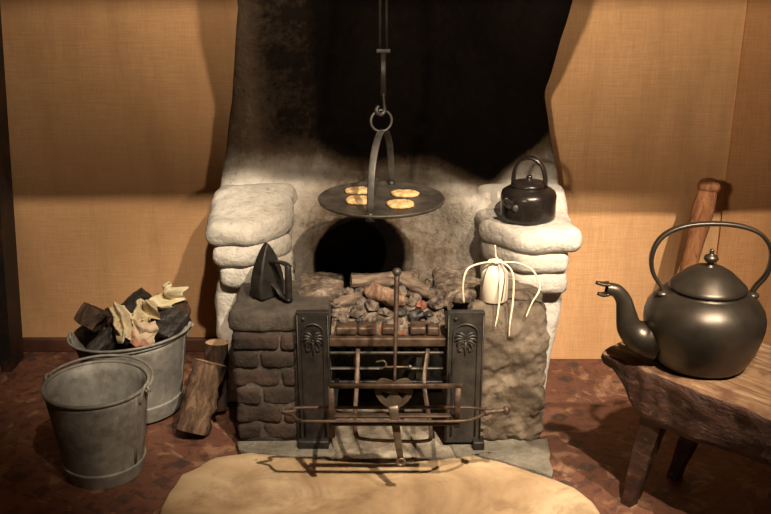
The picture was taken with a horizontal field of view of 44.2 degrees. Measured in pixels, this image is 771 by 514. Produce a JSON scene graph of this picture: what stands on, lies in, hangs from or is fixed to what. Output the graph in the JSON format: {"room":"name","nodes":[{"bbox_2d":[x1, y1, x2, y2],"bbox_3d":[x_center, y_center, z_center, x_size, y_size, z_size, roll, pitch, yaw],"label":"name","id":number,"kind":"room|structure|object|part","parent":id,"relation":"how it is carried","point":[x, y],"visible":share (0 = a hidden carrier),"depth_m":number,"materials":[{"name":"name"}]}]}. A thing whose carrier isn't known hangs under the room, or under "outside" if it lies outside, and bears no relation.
{"room":"traditional dwelling","nodes":[
{"label":"traditional dwelling","id":0,"kind":"room"},
{"bbox_2d":[0,0,237,336],"bbox_3d":[-1.520,-0.965,3.159,2.160,2.750,0.100,0,20,0],"label":"wall","id":1,"kind":"structure","parent":0,"point":[118,111],"depth_m":3.31,"materials":[{"name":"fabric"}]},
{"bbox_2d":[23,337,216,351],"bbox_3d":[-1.535,0.327,3.552,2.130,0.052,0.022,0,20,0],"label":"baseboard","id":2,"kind":"structure","parent":1,"relation":"attached to","point":[30,344],"depth_m":3.54,"materials":[{"name":"paint"}]},
{"bbox_2d":[0,328,770,513],"bbox_3d":[0.000,1.148,1.388,5.200,0.050,5.050,0,20,0],"label":"floor","id":3,"kind":"structure","parent":0,"point":[590,423],"depth_m":2.85,"materials":[{"name":"stone"}]},
{"bbox_2d":[0,7,23,372],"bbox_3d":[-1.368,-0.256,3.210,0.251,1.380,0.138,0,20,0],"label":"wooden post","id":4,"kind":"object","parent":3,"relation":"on","point":[11,338],"visible":1,"depth_m":3.29,"materials":[{"name":"paint"}]},
{"bbox_2d":[40,354,153,489],"bbox_3d":[-0.822,0.481,2.749,0.325,0.298,0.311,0,20,0],"label":"bucket","id":5,"kind":"object","parent":3,"relation":"on","point":[97,409],"visible":1,"depth_m":2.68,"materials":[{"name":"metal"}]},
{"bbox_3d":[-0.806,0.330,2.771,0.332,0.029,0.166,4,20,11],"label":"bail handle","id":6,"kind":"part","parent":5,"relation":"part of","materials":[{"name":"metal"}]},
{"bbox_2d":[66,321,193,423],"bbox_3d":[-0.813,0.357,3.080,0.379,0.310,0.378,6,20,16],"label":"bucket","id":7,"kind":"object","parent":3,"relation":"on","point":[166,358],"visible":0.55,"depth_m":2.99,"materials":[{"name":"metal"}]},
{"bbox_2d":[74,302,112,333],"bbox_3d":[-0.924,0.200,3.041,0.099,0.158,0.177,1,20,4],"label":"firewood","id":8,"kind":"object","parent":7,"relation":"in","point":[93,318],"visible":0.78,"depth_m":2.96,"materials":[{"name":"brown wood"}]},
{"bbox_2d":[85,321,132,350],"bbox_3d":[-0.863,0.250,2.995,0.165,0.139,0.060,-13,23,-33],"label":"firewood","id":9,"kind":"object","parent":7,"relation":"in","point":[106,340],"visible":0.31,"depth_m":2.97,"materials":[{"name":"black wood"}]},
{"bbox_2d":[107,302,132,343],"bbox_3d":[-0.816,0.201,2.933,0.074,0.140,0.090,-6,20,-16],"label":"newspaper","id":10,"kind":"object","parent":7,"relation":"in","point":[122,321],"visible":0.98,"depth_m":2.91,"materials":[{"name":"beige paper"}]},
{"bbox_2d":[103,308,140,352],"bbox_3d":[-0.822,0.246,3.124,0.216,0.139,0.177,-3,20,-9],"label":"firewood","id":11,"kind":"object","parent":7,"relation":"in","point":[126,344],"visible":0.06,"depth_m":3.05,"materials":[{"name":"black wood"}]},
{"bbox_3d":[-0.817,0.258,2.966,0.399,0.029,0.224,-3,19,1],"label":"bail handle","id":12,"kind":"part","parent":7,"relation":"part of","materials":[{"name":"metal"}]},
{"bbox_2d":[121,287,151,312],"bbox_3d":[-0.856,0.183,3.109,0.184,0.157,0.058,-4,20,-11],"label":"firewood","id":13,"kind":"object","parent":7,"relation":"in","point":[129,303],"visible":0.28,"depth_m":3.08,"materials":[{"name":"black wood"}]},
{"bbox_2d":[130,319,158,346],"bbox_3d":[-0.748,0.231,2.933,0.084,0.079,0.066,-12,23,-31],"label":"newspaper","id":14,"kind":"object","parent":7,"relation":"in","point":[143,333],"visible":0.97,"depth_m":2.92,"materials":[{"name":"beige paper"}]},
{"bbox_2d":[142,307,191,342],"bbox_3d":[-0.709,0.219,3.047,0.146,0.132,0.130,9,21,23],"label":"firewood","id":15,"kind":"object","parent":7,"relation":"in","point":[172,321],"visible":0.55,"depth_m":3.01,"materials":[{"name":"black wood"}]},
{"bbox_2d":[131,299,159,322],"bbox_3d":[-0.758,0.176,2.990,0.094,0.111,0.111,0,20,-1],"label":"newspaper","id":16,"kind":"object","parent":15,"relation":"on","point":[145,310],"visible":0.91,"depth_m":2.97,"materials":[{"name":"beige paper"}]},
{"bbox_2d":[157,293,190,316],"bbox_3d":[-0.697,0.167,3.092,0.119,0.087,0.078,-7,21,-19],"label":"firewood","id":17,"kind":"object","parent":7,"relation":"in","point":[183,306],"visible":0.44,"depth_m":3.08,"materials":[{"name":"brown wood"}]},
{"bbox_2d":[149,281,188,309],"bbox_3d":[-0.712,0.135,3.061,0.097,0.105,0.139,8,21,21],"label":"newspaper","id":18,"kind":"object","parent":17,"relation":"on","point":[170,295],"visible":0.85,"depth_m":3.05,"materials":[{"name":"paper"}]},
{"bbox_2d":[176,358,227,435],"bbox_3d":[-0.577,0.437,2.973,0.116,0.243,0.205,11,22,28],"label":"log","id":19,"kind":"object","parent":3,"relation":"on","point":[199,402],"visible":1,"depth_m":2.93,"materials":[{"name":"brown wood"}]},
{"bbox_2d":[204,338,228,411],"bbox_3d":[-0.549,0.383,3.079,0.081,0.233,0.109,7,21,20],"label":"log","id":20,"kind":"object","parent":3,"relation":"on","point":[216,350],"visible":0.52,"depth_m":3.05,"materials":[{"name":"brown wood"}]},
{"bbox_2d":[205,183,297,401],"bbox_3d":[-0.430,0.131,3.151,0.276,0.708,0.350,0,20,0],"label":"pier","id":21,"kind":"object","parent":3,"relation":"on","point":[241,218],"visible":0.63,"depth_m":3.01,"materials":[{"name":"white stone"}]},
{"bbox_2d":[228,280,335,440],"bbox_3d":[-0.311,0.320,2.943,0.301,0.442,0.280,0,20,0],"label":"brick pillar","id":22,"kind":"structure","parent":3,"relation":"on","point":[264,340],"depth_m":2.82,"materials":[{"name":"brown brick"}]},
{"bbox_2d":[250,242,292,301],"bbox_3d":[-0.326,0.043,2.817,0.131,0.166,0.099,17,25,39],"label":"iron","id":23,"kind":"object","parent":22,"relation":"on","point":[267,279],"visible":1,"depth_m":2.82,"materials":[{"name":"black metal"}]},
{"bbox_3d":[-0.309,0.019,2.793,0.082,0.015,0.018,17,25,39],"label":"handle arm","id":24,"kind":"part","parent":23,"relation":"part of","materials":[{"name":"black metal"}]},
{"bbox_3d":[-0.309,0.104,2.823,0.082,0.040,0.020,17,25,39],"label":"handle arm","id":25,"kind":"part","parent":23,"relation":"part of","materials":[{"name":"black metal"}]},
{"bbox_2d":[236,440,335,460],"bbox_3d":[-0.301,0.589,2.852,0.309,0.026,0.139,0,20,0],"label":"paving stone","id":26,"kind":"object","parent":3,"relation":"on","point":[280,448],"visible":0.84,"depth_m":2.85,"materials":[{"name":"grey stone"}]},
{"bbox_2d":[159,453,599,513],"bbox_3d":[-0.012,0.678,2.591,1.189,0.032,0.510,0,20,0],"label":"rug","id":27,"kind":"object","parent":3,"relation":"on","point":[246,483],"visible":1,"depth_m":2.64,"materials":[{"name":"beige fabric"}]},
{"bbox_2d":[332,355,455,463],"bbox_3d":[0.013,0.479,3.167,0.468,0.022,0.758,0,20,0],"label":"paving stone","id":28,"kind":"object","parent":3,"relation":"on","point":[347,448],"visible":0.24,"depth_m":2.93,"materials":[{"name":"grey stone"}]},
{"bbox_2d":[296,310,484,449],"bbox_3d":[0.019,0.307,2.965,0.562,0.442,0.404,0,20,0],"label":"grate","id":29,"kind":"object","parent":28,"relation":"on","point":[463,342],"visible":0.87,"depth_m":2.79,"materials":[{"name":"black metal"}]},
{"bbox_3d":[-0.210,0.360,2.793,0.092,0.407,0.006,0,20,0],"label":"arch moulding","id":30,"kind":"part","parent":29,"relation":"part of","materials":[{"name":"black metal"}]},
{"bbox_3d":[-0.210,0.356,2.805,0.095,0.427,0.020,0,20,0],"label":"plate","id":31,"kind":"part","parent":29,"relation":"part of","materials":[{"name":"black metal"}]},
{"bbox_2d":[331,281,444,347],"bbox_3d":[0.010,0.133,3.045,0.560,0.116,0.528,0,20,0],"label":"bed","id":32,"kind":"object","parent":29,"relation":"in","point":[403,329],"visible":0.17,"depth_m":2.84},
{"bbox_2d":[297,272,344,301],"bbox_3d":[-0.201,0.091,2.965,0.145,0.044,0.201,0,20,0],"label":"stone block","id":33,"kind":"object","parent":32,"relation":"on","point":[313,284],"visible":0.89,"depth_m":2.93,"materials":[{"name":"brown stone"}]},
{"bbox_2d":[331,300,340,308],"bbox_3d":[-0.149,0.142,2.875,0.031,0.024,0.028,-11,22,-29],"label":"lump","id":34,"kind":"object","parent":32,"relation":"on","point":[336,303],"visible":0.99,"depth_m":2.87,"materials":[{"name":"grey stone"}]},
{"bbox_2d":[331,311,341,317],"bbox_3d":[-0.147,0.171,2.849,0.036,0.021,0.030,-2,20,-6],"label":"lump","id":35,"kind":"object","parent":32,"relation":"on","point":[334,314],"visible":0.87,"depth_m":2.84,"materials":[{"name":"grey stone"}]},
{"bbox_2d":[337,314,348,322],"bbox_3d":[-0.128,0.187,2.818,0.037,0.038,0.041,10,22,26],"label":"lump","id":36,"kind":"object","parent":32,"relation":"on","point":[342,318],"visible":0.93,"depth_m":2.81,"materials":[{"name":"grey stone"}]},
{"bbox_2d":[344,287,353,293],"bbox_3d":[-0.118,0.110,2.937,0.046,0.039,0.054,3,20,9],"label":"lump","id":37,"kind":"object","parent":32,"relation":"on","point":[348,290],"visible":0.49,"depth_m":2.92,"materials":[{"name":"grey stone"}]},
{"bbox_2d":[334,291,365,306],"bbox_3d":[-0.105,0.131,2.900,0.110,0.052,0.046,-4,20,-10],"label":"log","id":38,"kind":"object","parent":32,"relation":"on","point":[347,300],"visible":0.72,"depth_m":2.88,"materials":[{"name":"brown wood"}]},
{"bbox_2d":[348,305,365,318],"bbox_3d":[-0.084,0.164,2.848,0.054,0.046,0.056,1,20,1],"label":"lump","id":39,"kind":"object","parent":32,"relation":"on","point":[357,311],"visible":0.99,"depth_m":2.83,"materials":[{"name":"grey stone"}]},
{"bbox_2d":[354,287,363,292],"bbox_3d":[-0.079,0.113,2.926,0.046,0.043,0.051,-3,20,-9],"label":"lump","id":40,"kind":"object","parent":32,"relation":"on","point":[360,289],"visible":0.38,"depth_m":2.91,"materials":[{"name":"grey stone"}]},
{"bbox_2d":[355,317,362,324],"bbox_3d":[-0.078,0.192,2.821,0.028,0.022,0.022,11,22,29],"label":"lump","id":41,"kind":"object","parent":32,"relation":"on","point":[359,319],"visible":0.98,"depth_m":2.81,"materials":[{"name":"grey stone"}]},
{"bbox_2d":[356,296,366,306],"bbox_3d":[-0.069,0.137,2.887,0.046,0.040,0.051,-8,21,-22],"label":"lump","id":42,"kind":"object","parent":32,"relation":"on","point":[361,300],"visible":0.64,"depth_m":2.87,"materials":[{"name":"grey stone"}]},
{"bbox_2d":[367,315,375,321],"bbox_3d":[-0.045,0.186,2.826,0.026,0.024,0.033,16,25,38],"label":"lump","id":43,"kind":"object","parent":32,"relation":"on","point":[369,318],"visible":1,"depth_m":2.82,"materials":[{"name":"grey stone"}]},
{"bbox_2d":[364,299,378,311],"bbox_3d":[-0.041,0.146,2.858,0.046,0.040,0.047,-2,20,-6],"label":"lump","id":44,"kind":"object","parent":32,"relation":"on","point":[370,305],"visible":1,"depth_m":2.84,"materials":[{"name":"grey stone"}]},
{"bbox_2d":[350,271,410,287],"bbox_3d":[-0.015,0.072,2.980,0.187,0.051,0.051,-2,20,-9],"label":"log","id":45,"kind":"object","parent":32,"relation":"on","point":[386,279],"visible":0.71,"depth_m":2.96,"materials":[{"name":"brown wood"}]},
{"bbox_2d":[378,307,389,317],"bbox_3d":[-0.003,0.167,2.852,0.036,0.033,0.036,15,24,35],"label":"lump","id":46,"kind":"object","parent":32,"relation":"on","point":[384,312],"visible":1,"depth_m":2.84,"materials":[{"name":"grey stone"}]},
{"bbox_2d":[363,282,406,306],"bbox_3d":[-0.001,0.112,2.863,0.137,0.069,0.064,4,20,11],"label":"log","id":47,"kind":"object","parent":32,"relation":"on","point":[384,295],"visible":0.87,"depth_m":2.84,"materials":[{"name":"brown wood"}]},
{"bbox_2d":[386,317,399,327],"bbox_3d":[0.021,0.198,2.815,0.044,0.041,0.051,-3,20,-8],"label":"lump","id":48,"kind":"object","parent":32,"relation":"on","point":[391,320],"visible":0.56,"depth_m":2.80,"materials":[{"name":"grey stone"}]},
{"bbox_2d":[392,307,407,316],"bbox_3d":[0.046,0.168,2.856,0.039,0.031,0.041,-8,21,-22],"label":"lump","id":49,"kind":"object","parent":32,"relation":"on","point":[402,311],"visible":0.7,"depth_m":2.84,"materials":[{"name":"grey stone"}]},
{"bbox_2d":[399,285,406,295],"bbox_3d":[0.046,0.105,2.931,0.046,0.041,0.042,-5,20,-13],"label":"lump","id":50,"kind":"object","parent":32,"relation":"on","point":[402,289],"visible":0.47,"depth_m":2.92,"materials":[{"name":"grey stone"}]},
{"bbox_2d":[406,298,416,306],"bbox_3d":[0.080,0.139,2.892,0.034,0.024,0.030,4,20,12],"label":"lump","id":51,"kind":"object","parent":32,"relation":"on","point":[411,303],"visible":0.99,"depth_m":2.88,"materials":[{"name":"grey stone"}]},
{"bbox_2d":[409,268,419,280],"bbox_3d":[0.089,0.059,3.087,0.041,0.061,0.109,2,20,5],"label":"log","id":52,"kind":"object","parent":32,"relation":"on","point":[415,272],"visible":0.62,"depth_m":3.04,"materials":[{"name":"brown wood"}]},
{"bbox_2d":[409,293,421,300],"bbox_3d":[0.093,0.126,2.930,0.039,0.033,0.042,1,20,3],"label":"lump","id":53,"kind":"object","parent":32,"relation":"on","point":[417,297],"visible":0.73,"depth_m":2.92,"materials":[{"name":"grey stone"}]},
{"bbox_2d":[409,308,425,320],"bbox_3d":[0.091,0.174,2.834,0.047,0.046,0.050,13,23,32],"label":"lump","id":54,"kind":"object","parent":32,"relation":"on","point":[415,314],"visible":0.99,"depth_m":2.82,"materials":[{"name":"grey stone"}]},
{"bbox_2d":[417,300,427,309],"bbox_3d":[0.110,0.146,2.885,0.037,0.029,0.036,-13,23,-32],"label":"ember","id":55,"kind":"object","parent":32,"relation":"on","point":[421,304],"visible":0.98,"depth_m":2.88},
{"bbox_2d":[400,274,453,309],"bbox_3d":[0.125,0.107,2.923,0.196,0.070,0.041,16,25,37],"label":"log","id":56,"kind":"object","parent":32,"relation":"on","point":[412,285],"visible":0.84,"depth_m":2.92,"materials":[{"name":"brown wood"}]},
{"bbox_2d":[423,278,433,286],"bbox_3d":[0.164,0.081,3.068,0.033,0.051,0.112,12,23,31],"label":"log","id":57,"kind":"object","parent":32,"relation":"on","point":[429,282],"visible":0.21,"depth_m":3.02,"materials":[{"name":"brown wood"}]},
{"bbox_2d":[425,310,433,318],"bbox_3d":[0.132,0.174,2.847,0.030,0.026,0.037,-8,21,-21],"label":"lump","id":58,"kind":"object","parent":32,"relation":"on","point":[429,313],"visible":0.8,"depth_m":2.84,"materials":[{"name":"grey stone"}]},
{"bbox_2d":[426,316,439,323],"bbox_3d":[0.138,0.191,2.816,0.047,0.030,0.035,-6,20,-18],"label":"lump","id":59,"kind":"object","parent":32,"relation":"on","point":[433,319],"visible":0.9,"depth_m":2.81,"materials":[{"name":"grey stone"}]},
{"bbox_2d":[428,295,445,309],"bbox_3d":[0.158,0.138,2.870,0.059,0.040,0.052,-4,20,-12],"label":"lump","id":60,"kind":"object","parent":32,"relation":"on","point":[434,302],"visible":1,"depth_m":2.86,"materials":[{"name":"grey stone"}]},
{"bbox_2d":[437,314,444,320],"bbox_3d":[0.164,0.180,2.841,0.020,0.022,0.024,-18,26,-41],"label":"lump","id":61,"kind":"object","parent":32,"relation":"on","point":[441,317],"visible":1,"depth_m":2.83,"materials":[{"name":"grey stone"}]},
{"bbox_2d":[432,266,479,303],"bbox_3d":[0.222,0.087,2.980,0.148,0.054,0.248,0,20,0],"label":"drift","id":62,"kind":"object","parent":32,"relation":"on","point":[448,281],"visible":0.89,"depth_m":2.94,"materials":[{"name":"stone"}]},
{"bbox_3d":[0.010,0.292,3.159,0.360,0.340,0.020,0,20,0],"label":"plate","id":63,"kind":"part","parent":29,"relation":"part of","materials":[{"name":"black metal"}]},
{"bbox_2d":[281,348,509,442],"bbox_3d":[0.028,0.411,2.669,0.616,0.275,0.332,0,20,0],"label":"rack","id":64,"kind":"object","parent":29,"relation":"attached to","point":[333,388],"visible":0.98,"depth_m":2.53,"materials":[{"name":"metal"}]},
{"bbox_3d":[-0.143,0.409,2.510,0.017,0.152,0.009,0,20,0],"label":"post","id":65,"kind":"part","parent":64,"relation":"part of","materials":[{"name":"metal"}]},
{"bbox_3d":[-0.143,0.416,2.682,0.012,0.010,0.311,0,20,0],"label":"support arm","id":66,"kind":"part","parent":64,"relation":"part of","materials":[{"name":"black metal"}]},
{"bbox_2d":[375,268,412,466],"bbox_3d":[0.022,0.297,2.546,0.102,0.526,0.143,0,20,0],"label":"toaster","id":67,"kind":"object","parent":64,"relation":"on","point":[393,401],"visible":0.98,"depth_m":2.51,"materials":[{"name":"metal"}]},
{"bbox_3d":[0.022,0.362,2.511,0.102,0.090,0.005,0,20,0],"label":"heart plate","id":68,"kind":"part","parent":67,"relation":"part of","materials":[{"name":"metal"}]},
{"bbox_3d":[0.028,0.469,2.543,0.043,0.158,0.013,7,21,20],"label":"handle","id":69,"kind":"part","parent":67,"relation":"part of","materials":[{"name":"metal"}]},
{"bbox_3d":[0.026,0.188,2.514,0.015,0.271,0.119,2,20,4],"label":"rod","id":70,"kind":"part","parent":67,"relation":"part of","materials":[{"name":"metal"}]},
{"bbox_3d":[0.030,0.039,2.518,0.025,0.022,0.025,0,20,0],"label":"knob","id":71,"kind":"part","parent":67,"relation":"part of","materials":[{"name":"grey metal"}]},
{"bbox_3d":[0.024,0.442,2.517,0.340,0.010,0.010,0,20,0],"label":"rail","id":72,"kind":"part","parent":64,"relation":"part of","materials":[{"name":"black metal"}]},
{"bbox_3d":[0.028,0.338,2.485,0.348,0.013,0.010,0,20,0],"label":"rail","id":73,"kind":"part","parent":64,"relation":"part of","materials":[{"name":"metal"}]},
{"bbox_3d":[0.190,0.387,2.672,0.012,0.010,0.311,0,20,0],"label":"support arm","id":74,"kind":"part","parent":64,"relation":"part of","materials":[{"name":"black metal"}]},
{"bbox_3d":[0.190,0.395,2.506,0.017,0.122,0.009,0,20,0],"label":"post","id":75,"kind":"part","parent":64,"relation":"part of","materials":[{"name":"metal"}]},
{"bbox_3d":[0.326,0.413,2.559,0.020,0.025,0.025,0,20,0],"label":"knob","id":76,"kind":"part","parent":64,"relation":"part of","materials":[{"name":"metal"}]},
{"bbox_3d":[0.232,0.356,2.805,0.108,0.427,0.020,0,20,0],"label":"plate","id":77,"kind":"part","parent":29,"relation":"part of","materials":[{"name":"grey metal"}]},
{"bbox_3d":[0.232,0.360,2.793,0.104,0.407,0.006,0,20,0],"label":"arch moulding","id":78,"kind":"part","parent":29,"relation":"part of","materials":[{"name":"grey metal"}]},
{"bbox_2d":[447,438,552,478],"bbox_3d":[0.338,0.599,2.823,0.317,0.026,0.206,0,20,0],"label":"paving stone","id":79,"kind":"object","parent":3,"relation":"on","point":[533,456],"visible":0.87,"depth_m":2.83,"materials":[{"name":"grey stone"}]},
{"bbox_2d":[462,278,549,440],"bbox_3d":[0.367,0.311,2.962,0.251,0.471,0.332,0,20,0],"label":"stone block","id":80,"kind":"object","parent":3,"relation":"on","point":[514,366],"visible":0.63,"depth_m":2.82,"materials":[{"name":"beige stone"}]},
{"bbox_2d":[480,258,507,303],"bbox_3d":[0.321,0.068,2.808,0.086,0.121,0.086,0,20,0],"label":"jar","id":81,"kind":"object","parent":80,"relation":"on","point":[489,283],"visible":0.88,"depth_m":2.78,"materials":[{"name":"ceramic"}]},
{"bbox_2d":[462,261,500,302],"bbox_3d":[0.278,0.070,2.765,0.124,0.115,0.018,-8,21,-21],"label":"strand","id":82,"kind":"object","parent":81,"relation":"in","point":[473,265],"visible":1,"depth_m":2.75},
{"bbox_2d":[494,245,500,326],"bbox_3d":[0.325,0.084,2.755,0.021,0.220,0.098,0,20,0],"label":"strand","id":83,"kind":"object","parent":81,"relation":"in","point":[494,245],"visible":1,"depth_m":2.76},
{"bbox_2d":[494,262,514,336],"bbox_3d":[0.353,0.120,2.768,0.039,0.205,0.092,-10,22,-27],"label":"strand","id":84,"kind":"object","parent":81,"relation":"in","point":[508,266],"visible":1,"depth_m":2.75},
{"bbox_2d":[500,261,540,316],"bbox_3d":[0.393,0.093,2.758,0.120,0.149,0.070,0,20,0],"label":"strand","id":85,"kind":"object","parent":81,"relation":"in","point":[528,267],"visible":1,"depth_m":2.76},
{"bbox_2d":[474,183,582,387],"bbox_3d":[0.428,0.133,3.149,0.362,0.703,0.350,0,20,0],"label":"pier","id":86,"kind":"object","parent":3,"relation":"on","point":[544,248],"visible":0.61,"depth_m":2.98,"materials":[{"name":"white stone"}]},
{"bbox_2d":[500,156,556,224],"bbox_3d":[0.450,-0.220,2.993,0.181,0.200,0.176,0,20,0],"label":"kettle","id":87,"kind":"object","parent":86,"relation":"on","point":[528,200],"visible":1,"depth_m":2.95,"materials":[{"name":"black metal"}]},
{"bbox_3d":[0.381,-0.168,2.950,0.052,0.051,0.033,-10,22,-25],"label":"spout","id":88,"kind":"part","parent":87,"relation":"part of","materials":[{"name":"black metal"}]},
{"bbox_3d":[0.452,-0.241,2.986,0.112,0.037,0.112,0,20,0],"label":"lid","id":89,"kind":"part","parent":87,"relation":"part of","materials":[{"name":"black metal"}]},
{"bbox_3d":[0.452,-0.270,2.976,0.115,0.096,0.022,9,21,24],"label":"handle","id":90,"kind":"part","parent":87,"relation":"part of","materials":[{"name":"black metal"}]},
{"bbox_2d":[601,341,770,507],"bbox_3d":[1.058,0.548,2.325,0.390,0.454,1.065,-16,25,-38],"label":"wooden bench","id":91,"kind":"object","parent":3,"relation":"on","point":[732,414],"visible":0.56,"depth_m":2.37,"materials":[{"name":"brown wood"}]},
{"bbox_3d":[0.695,0.539,2.536,0.053,0.330,0.121,-16,25,-38],"label":"leg","id":92,"kind":"part","parent":91,"relation":"part of","materials":[{"name":"brown wood"}]},
{"bbox_3d":[0.880,0.487,2.683,0.075,0.330,0.116,-16,25,-38],"label":"leg","id":93,"kind":"part","parent":91,"relation":"part of","materials":[{"name":"brown wood"}]},
{"bbox_2d":[595,221,770,378],"bbox_3d":[0.766,0.081,2.404,0.392,0.372,0.298,11,22,29],"label":"kettle","id":94,"kind":"object","parent":91,"relation":"on","point":[704,321],"visible":1,"depth_m":2.32,"materials":[{"name":"grey metal"}]},
{"bbox_3d":[0.621,0.161,2.404,0.142,0.204,0.107,1,20,3],"label":"spout","id":95,"kind":"part","parent":94,"relation":"part of","materials":[{"name":"grey metal"}]},
{"bbox_3d":[0.806,0.050,2.367,0.190,0.058,0.190,1,20,3],"label":"lid","id":96,"kind":"part","parent":94,"relation":"part of","materials":[{"name":"grey metal"}]},
{"bbox_3d":[0.806,0.003,2.351,0.302,0.190,0.019,1,20,3],"label":"handle","id":97,"kind":"part","parent":94,"relation":"part of","materials":[{"name":"grey metal"}]},
{"bbox_3d":[0.806,0.002,2.350,0.036,0.048,0.036,1,20,3],"label":"lid knob","id":98,"kind":"part","parent":94,"relation":"part of","materials":[{"name":"grey metal"}]},
{"bbox_2d":[679,178,720,271],"bbox_3d":[0.978,0.122,3.140,0.074,0.735,0.342,15,25,37],"label":"club","id":99,"kind":"object","parent":3,"relation":"on","point":[703,207],"visible":0.51,"depth_m":3.10,"materials":[{"name":"brown wood"}]},
{"bbox_2d":[218,0,572,310],"bbox_3d":[0.044,-1.000,2.898,1.440,2.493,0.418,0,20,0],"label":"wall","id":100,"kind":"structure","parent":0,"point":[467,80],"depth_m":3.15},
{"bbox_2d":[545,0,746,358],"bbox_3d":[0.828,-0.938,3.084,0.775,2.750,0.100,0,20,0],"label":"wall","id":101,"kind":"structure","parent":0,"point":[640,95],"depth_m":3.21,"materials":[{"name":"fabric"}]},
{"bbox_2d":[715,0,770,343],"bbox_3d":[1.884,-0.934,3.073,1.433,2.750,0.102,0,20,0],"label":"wall","id":102,"kind":"structure","parent":0,"point":[747,189],"depth_m":3.24,"materials":[{"name":"beige paint"}]},
{"bbox_3d":[-0.006,-1.447,2.649,0.023,0.024,0.640,0,20,0],"label":"crane","id":103,"kind":"object","parent":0,"visible":0},
{"bbox_2d":[374,0,389,116],"bbox_3d":[-0.009,-0.882,2.571,0.047,1.013,0.026,0,20,0],"label":"hanger","id":104,"kind":"object","parent":103,"relation":"hanging from","point":[383,51],"visible":1,"depth_m":2.68,"materials":[{"name":"black metal"}]},
{"bbox_2d":[318,109,444,222],"bbox_3d":[-0.012,-0.292,2.782,0.378,0.285,0.378,0,20,0],"label":"griddle","id":105,"kind":"object","parent":104,"relation":"hanging from","point":[333,199],"visible":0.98,"depth_m":2.78,"materials":[{"name":"metal"}]},
{"bbox_2d":[345,186,366,194],"bbox_3d":[-0.084,-0.204,2.902,0.081,0.012,0.059,-1,20,-4],"label":"oatcake","id":106,"kind":"object","parent":105,"relation":"on","point":[351,190],"visible":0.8,"depth_m":2.88,"materials":[{"name":"beige food"}]},
{"bbox_2d":[346,195,366,204],"bbox_3d":[-0.078,-0.169,2.804,0.079,0.012,0.076,1,20,4],"label":"oatcake","id":107,"kind":"object","parent":105,"relation":"on","point":[354,199],"visible":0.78,"depth_m":2.79,"materials":[{"name":"beige food"}]},
{"bbox_3d":[-0.012,-0.269,2.790,0.021,0.207,0.349,3,20,10],"label":"bow handle","id":108,"kind":"part","parent":105,"relation":"part of","materials":[{"name":"grey metal"}]},
{"bbox_3d":[-0.012,-0.171,2.825,0.378,0.015,0.378,0,20,0],"label":"plate","id":109,"kind":"part","parent":105,"relation":"part of","materials":[{"name":"metal"}]},
{"bbox_2d":[386,199,413,208],"bbox_3d":[0.043,-0.155,2.764,0.080,0.012,0.075,-2,20,-6],"label":"oatcake","id":110,"kind":"object","parent":105,"relation":"on","point":[396,203],"visible":1,"depth_m":2.75,"materials":[{"name":"beige food"}]},
{"bbox_2d":[391,189,419,197],"bbox_3d":[0.059,-0.193,2.871,0.088,0.012,0.062,3,20,8],"label":"oatcake","id":111,"kind":"object","parent":105,"relation":"on","point":[408,193],"visible":1,"depth_m":2.85,"materials":[{"name":"beige food"}]},
{"bbox_3d":[-0.006,-0.525,2.702,0.016,0.134,0.007,0,20,0],"label":"rod","id":112,"kind":"part","parent":104,"relation":"part of","materials":[{"name":"black metal"}]}
]}

